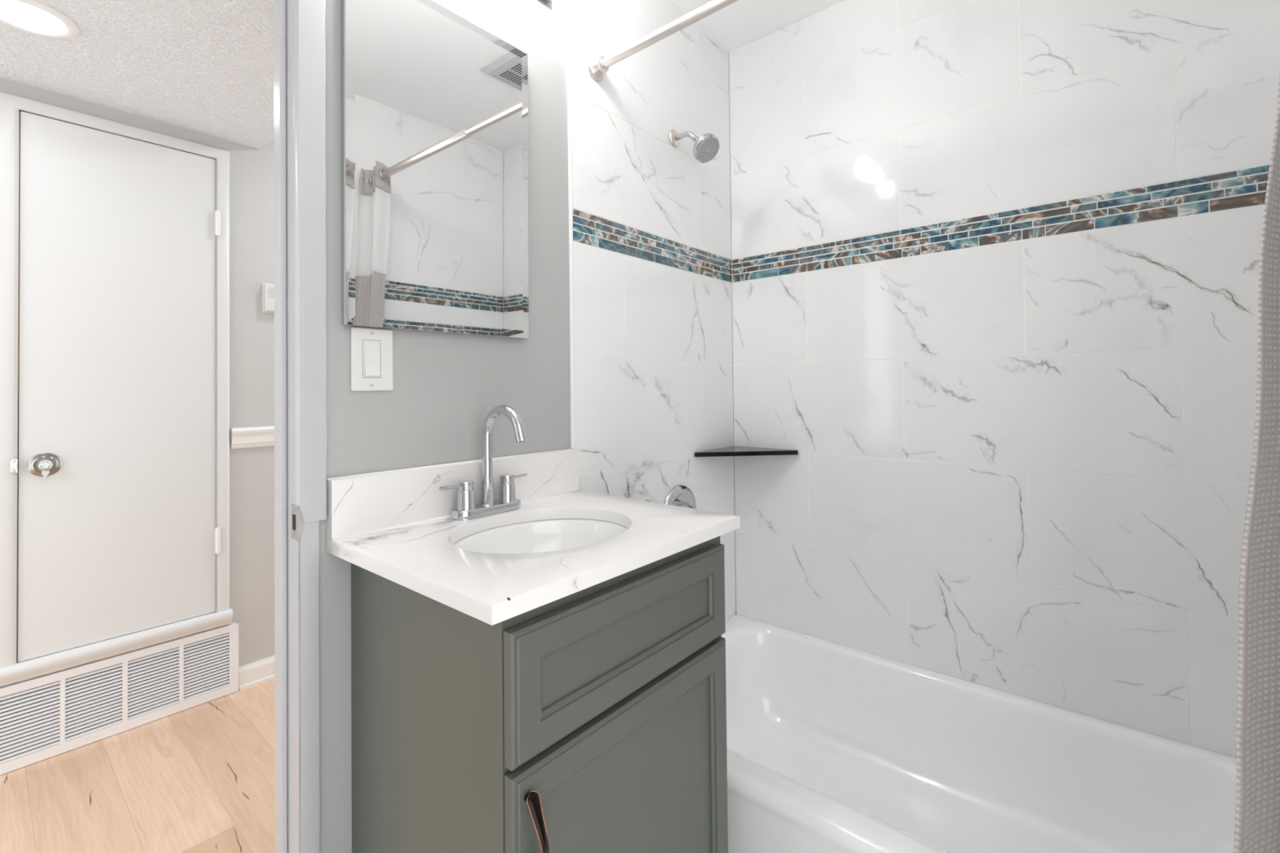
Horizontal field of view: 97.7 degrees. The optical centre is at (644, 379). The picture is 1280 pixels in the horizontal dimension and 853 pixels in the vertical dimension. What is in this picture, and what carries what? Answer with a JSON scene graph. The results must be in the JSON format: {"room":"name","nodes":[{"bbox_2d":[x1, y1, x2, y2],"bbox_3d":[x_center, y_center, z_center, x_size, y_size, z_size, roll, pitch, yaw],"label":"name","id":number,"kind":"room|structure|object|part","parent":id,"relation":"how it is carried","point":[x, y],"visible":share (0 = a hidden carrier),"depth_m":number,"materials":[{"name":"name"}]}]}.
{"room":"bathroom","nodes":[
{"label":"bathroom","id":0,"kind":"room"},
{"bbox_2d":[0,0,274,149],"bbox_3d":[-1.024,-1.122,1.904,1.635,0.300,4.600,-1,-1,40],"label":"ceiling","id":1,"kind":"structure","parent":0,"point":[206,67],"depth_m":1.70,"materials":[{"name":"white paint"}]},
{"bbox_2d":[0,0,79,38],"bbox_3d":[-1.639,-0.966,1.485,0.196,0.010,0.196,-1,-1,40],"label":"recessed light","id":2,"kind":"object","parent":1,"relation":"in","point":[36,17],"visible":1,"depth_m":1.50,"materials":[{"name":"white paint"}]},
{"bbox_2d":[0,78,274,666],"bbox_3d":[-1.602,0.021,2.380,0.100,2.440,4.600,-1,-1,40],"label":"wall","id":3,"kind":"structure","parent":0,"point":[251,170],"depth_m":2.28,"materials":[{"name":"grey paint"}]},
{"bbox_2d":[0,91,232,686],"bbox_3d":[-1.898,0.025,1.914,0.042,1.881,0.805,-1,-1,40],"label":"door","id":4,"kind":"structure","parent":3,"relation":"in","point":[115,354],"depth_m":1.95,"materials":[{"name":"white paint"}]},
{"bbox_3d":[-2.006,0.275,1.776,0.030,0.048,0.007,0,-1,-20],"label":"latch plate","id":5,"kind":"part","parent":4,"relation":"part of","materials":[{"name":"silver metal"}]},
{"bbox_2d":[41,464,50,485],"bbox_3d":[-1.940,0.308,1.812,0.019,0.068,0.018,-1,-1,3],"label":"key","id":6,"kind":"object","parent":4,"relation":"hanging from","point":[45,473],"visible":1,"depth_m":1.81,"materials":[{"name":"silver metal"}]},
{"bbox_3d":[-1.888,0.934,1.901,0.042,0.063,0.805,-1,-1,40],"label":"sill","id":7,"kind":"part","parent":4,"relation":"part of","materials":[{"name":"white paint"}]},
{"bbox_2d":[0,622,238,775],"bbox_3d":[-1.890,1.102,1.911,0.020,0.268,0.839,-1,-1,40],"label":"air vent","id":8,"kind":"object","parent":3,"relation":"in","point":[46,716],"visible":1,"depth_m":1.95,"materials":[{"name":"white metal"}]},
{"bbox_3d":[-1.980,1.099,1.794,0.008,0.202,0.148,-1,-1,40],"label":"louvre panel","id":9,"kind":"part","parent":8,"relation":"part of","materials":[{"name":"white metal"}]},
{"bbox_3d":[-1.880,1.100,1.913,0.008,0.202,0.140,-1,-1,40],"label":"louvre panel","id":10,"kind":"part","parent":8,"relation":"part of","materials":[{"name":"white metal"}]},
{"bbox_3d":[-1.781,1.100,2.033,0.008,0.202,0.142,-1,-1,40],"label":"louvre panel","id":11,"kind":"part","parent":8,"relation":"part of","materials":[{"name":"white metal"}]},
{"bbox_3d":[-1.682,1.101,2.152,0.008,0.202,0.142,-1,-1,40],"label":"louvre panel","id":12,"kind":"part","parent":8,"relation":"part of","materials":[{"name":"white metal"}]},
{"bbox_2d":[231,426,274,448],"bbox_3d":[-0.861,0.239,3.166,0.026,0.082,2.442,-1,-1,40],"label":"trim","id":13,"kind":"structure","parent":3,"relation":"attached to","point":[249,437],"depth_m":2.28,"materials":[{"name":"white paint"}]},
{"bbox_2d":[238,655,275,690],"bbox_3d":[-0.847,1.200,3.164,0.017,0.088,2.418,-1,-1,40],"label":"baseboard","id":14,"kind":"structure","parent":3,"relation":"attached to","point":[251,674],"depth_m":2.28,"materials":[{"name":"white paint"}]},
{"bbox_2d":[262,282,274,313],"bbox_3d":[-1.540,-0.342,2.364,0.027,0.124,0.118,-1,-1,40],"label":"thermostat","id":15,"kind":"object","parent":3,"relation":"attached to","point":[268,288],"visible":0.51,"depth_m":2.33,"materials":[{"name":"white plastic"}]},
{"bbox_2d":[0,678,275,852],"bbox_3d":[-0.999,1.253,1.871,1.635,0.051,4.600,-1,-1,40],"label":"floor","id":16,"kind":"structure","parent":0,"point":[201,778],"depth_m":1.68,"materials":[{"name":"brown wood"}]},
{"bbox_2d":[319,0,735,852],"bbox_3d":[-0.484,-0.013,1.169,0.097,2.450,2.670,-1,-1,40],"label":"wall","id":17,"kind":"structure","parent":0,"point":[624,362],"depth_m":1.51,"materials":[{"name":"grey paint"}]},
{"bbox_2d":[273,0,327,852],"bbox_3d":[-0.887,0.153,0.671,0.110,2.115,0.909,-1,-1,40],"label":"door frame","id":18,"kind":"structure","parent":17,"relation":"in","point":[300,437],"depth_m":0.97,"materials":[{"name":"grey paint"}]},
{"bbox_3d":[-0.598,0.244,0.958,0.030,0.058,0.002,-1,-1,40],"label":"plate","id":19,"kind":"part","parent":18,"relation":"part of","materials":[{"name":"silver metal"}]},
{"bbox_3d":[-0.854,0.152,0.643,0.020,2.115,0.909,-1,-1,40],"label":"casing","id":20,"kind":"part","parent":18,"relation":"part of","materials":[{"name":"grey paint"}]},
{"bbox_2d":[350,326,393,391],"bbox_3d":[-0.514,-0.038,1.061,0.012,0.120,0.079,-1,-1,40],"label":"light switch","id":21,"kind":"object","parent":17,"relation":"attached to","point":[371,365],"visible":1,"depth_m":1.06,"materials":[{"name":"white plastic"}]},
{"bbox_3d":[-0.515,-0.040,1.059,0.001,0.070,0.033,-1,-1,40],"label":"rocker frame","id":22,"kind":"part","parent":21,"relation":"part of","materials":[{"name":"white plastic"}]},
{"bbox_2d":[341,0,528,338],"bbox_3d":[-0.416,-0.438,1.178,0.027,0.677,0.413,-1,-1,40],"label":"mirror","id":23,"kind":"object","parent":17,"relation":"attached to","point":[434,104],"visible":1,"depth_m":1.14,"materials":[{"name":"white mirror"}]},
{"bbox_2d":[326,448,579,541],"bbox_3d":[-0.367,0.230,1.217,0.027,0.108,0.593,-1,-1,40],"label":"backsplash","id":24,"kind":"structure","parent":17,"relation":"attached to","point":[357,504],"depth_m":1.11,"materials":[{"name":"white stone"}]},
{"bbox_2d":[586,0,738,80],"bbox_3d":[0.414,-0.868,1.081,1.428,0.065,0.065,-1,-1,40],"label":"shower curtain rod","id":25,"kind":"object","parent":17,"relation":"attached to","point":[597,66],"visible":1,"depth_m":1.40,"materials":[{"name":"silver metal"}]},
{"bbox_2d":[1233,77,1279,852],"bbox_3d":[0.831,0.094,0.657,0.283,2.035,0.195,-1,-1,40],"label":"shower curtain","id":26,"kind":"object","parent":25,"relation":"hanging from","point":[1257,815],"visible":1,"depth_m":0.68,"materials":[{"name":"grey fabric"}]},
{"bbox_2d":[664,484,696,509],"bbox_3d":[0.136,0.428,1.782,0.058,0.178,0.178,-1,-1,40],"label":"shower valve","id":27,"kind":"object","parent":17,"relation":"attached to","point":[681,495],"visible":0.34,"depth_m":1.79,"materials":[{"name":"silver metal"}]},
{"bbox_3d":[0.136,0.428,1.781,0.048,0.072,0.072,-1,-1,40],"label":"valve handle","id":28,"kind":"part","parent":27,"relation":"part of","materials":[{"name":"silver metal"}]},
{"bbox_2d":[669,129,719,163],"bbox_3d":[0.161,-0.744,1.762,0.163,0.132,0.102,-1,-1,40],"label":"showerhead","id":29,"kind":"object","parent":17,"relation":"attached to","point":[706,147],"visible":1,"depth_m":1.73,"materials":[{"name":"silver metal"}]},
{"bbox_3d":[0.140,-0.764,1.779,0.099,0.056,0.018,-1,-1,40],"label":"arm","id":30,"kind":"part","parent":29,"relation":"part of","materials":[{"name":"silver metal"}]},
{"bbox_2d":[668,0,844,52],"bbox_3d":[0.097,-1.270,0.691,1.645,0.060,2.670,-1,-1,40],"label":"ceiling","id":31,"kind":"structure","parent":0,"point":[741,23],"depth_m":1.89,"materials":[{"name":"white paint"}]},
{"bbox_2d":[728,0,1279,757],"bbox_3d":[0.960,-0.022,1.626,1.558,2.452,0.121,-1,-1,40],"label":"wall","id":32,"kind":"structure","parent":0,"point":[995,264],"depth_m":1.52,"materials":[{"name":"white tile"}]},
{"bbox_2d":[694,445,798,457],"bbox_3d":[0.347,0.249,1.888,0.254,0.015,0.256,-1,-1,40],"label":"corner shelf","id":33,"kind":"object","parent":32,"relation":"attached to","point":[734,451],"visible":1,"depth_m":1.89,"materials":[{"name":"black metal"}]},
{"bbox_3d":[0.156,1.225,0.696,1.645,0.050,2.570,-1,-1,40],"label":"floor","id":34,"kind":"structure","parent":0,"visible":0},
{"bbox_2d":[351,536,728,852],"bbox_3d":[-0.164,0.756,1.065,0.516,0.904,0.540,-1,-1,40],"label":"vanity cabinet","id":35,"kind":"object","parent":34,"relation":"on","point":[593,719],"visible":0.87,"depth_m":0.88,"materials":[{"name":"green paint"}]},
{"bbox_2d":[326,490,740,625],"bbox_3d":[-0.186,0.292,1.065,0.496,0.027,0.593,-1,-1,40],"label":"countertop","id":36,"kind":"structure","parent":35,"relation":"on","point":[421,557],"depth_m":0.90,"materials":[{"name":"white stone"}]},
{"bbox_2d":[438,404,527,520],"bbox_3d":[-0.332,0.167,1.169,0.172,0.230,0.171,0,-1,-12],"label":"faucet","id":37,"kind":"object","parent":36,"relation":"on","point":[466,509],"visible":1,"depth_m":1.17,"materials":[{"name":"silver metal"}]},
{"bbox_3d":[-0.387,0.215,1.119,0.007,0.009,0.050,-1,-1,37],"label":"lever","id":38,"kind":"part","parent":37,"relation":"part of","materials":[{"name":"silver metal"}]},
{"bbox_3d":[-0.365,0.236,1.147,0.036,0.056,0.036,-1,-1,40],"label":"handle","id":39,"kind":"part","parent":37,"relation":"part of","materials":[{"name":"silver metal"}]},
{"bbox_3d":[-0.332,0.273,1.186,0.051,0.018,0.161,-1,-1,40],"label":"plate","id":40,"kind":"part","parent":37,"relation":"part of","materials":[{"name":"silver metal"}]},
{"bbox_3d":[-0.290,0.157,1.152,0.133,0.212,0.022,-1,-1,40],"label":"spout","id":41,"kind":"part","parent":37,"relation":"part of","materials":[{"name":"silver metal"}]},
{"bbox_3d":[-0.300,0.236,1.226,0.036,0.056,0.036,-1,-1,40],"label":"handle","id":42,"kind":"part","parent":37,"relation":"part of","materials":[{"name":"silver metal"}]},
{"bbox_3d":[-0.280,0.216,1.251,0.007,0.008,0.042,-1,-1,40],"label":"lever","id":43,"kind":"part","parent":37,"relation":"part of","materials":[{"name":"silver metal"}]},
{"bbox_2d":[453,518,627,554],"bbox_3d":[-0.188,0.379,1.060,0.339,0.148,0.392,-1,-1,40],"label":"sink basin","id":44,"kind":"object","parent":36,"relation":"in","point":[551,535],"visible":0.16,"depth_m":1.20,"materials":[{"name":"white ceramic"}]},
{"bbox_3d":[-0.140,0.593,0.725,0.038,0.108,0.022,-1,-1,40],"label":"handle","id":45,"kind":"part","parent":35,"relation":"part of","materials":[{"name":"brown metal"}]},
{"bbox_3d":[-0.019,0.753,0.944,0.019,0.904,0.540,-1,-1,40],"label":"frame","id":46,"kind":"part","parent":35,"relation":"part of","materials":[{"name":"green paint"}]},
{"bbox_3d":[-0.009,0.420,0.930,0.021,0.177,0.523,-1,-1,40],"label":"drawer","id":47,"kind":"part","parent":35,"relation":"part of","materials":[{"name":"green paint"}]},
{"bbox_3d":[-0.005,0.809,0.924,0.021,0.580,0.523,-1,-1,40],"label":"door","id":48,"kind":"part","parent":35,"relation":"part of","materials":[{"name":"green paint"}]},
{"bbox_3d":[-0.012,0.420,0.932,0.006,0.071,0.417,-1,-1,40],"label":"recessed panel","id":49,"kind":"part","parent":35,"relation":"part of","materials":[{"name":"green paint"}]},
{"bbox_3d":[-0.008,0.809,0.927,0.006,0.474,0.417,-1,-1,40],"label":"recessed panel","id":50,"kind":"part","parent":35,"relation":"part of","materials":[{"name":"green paint"}]},
{"bbox_2d":[721,614,1235,852],"bbox_3d":[0.647,1.025,1.310,1.428,0.352,0.756,-1,-1,40],"label":"bathtub","id":51,"kind":"object","parent":34,"relation":"on","point":[832,747],"visible":0.63,"depth_m":1.46,"materials":[{"name":"white ceramic"}]}
]}

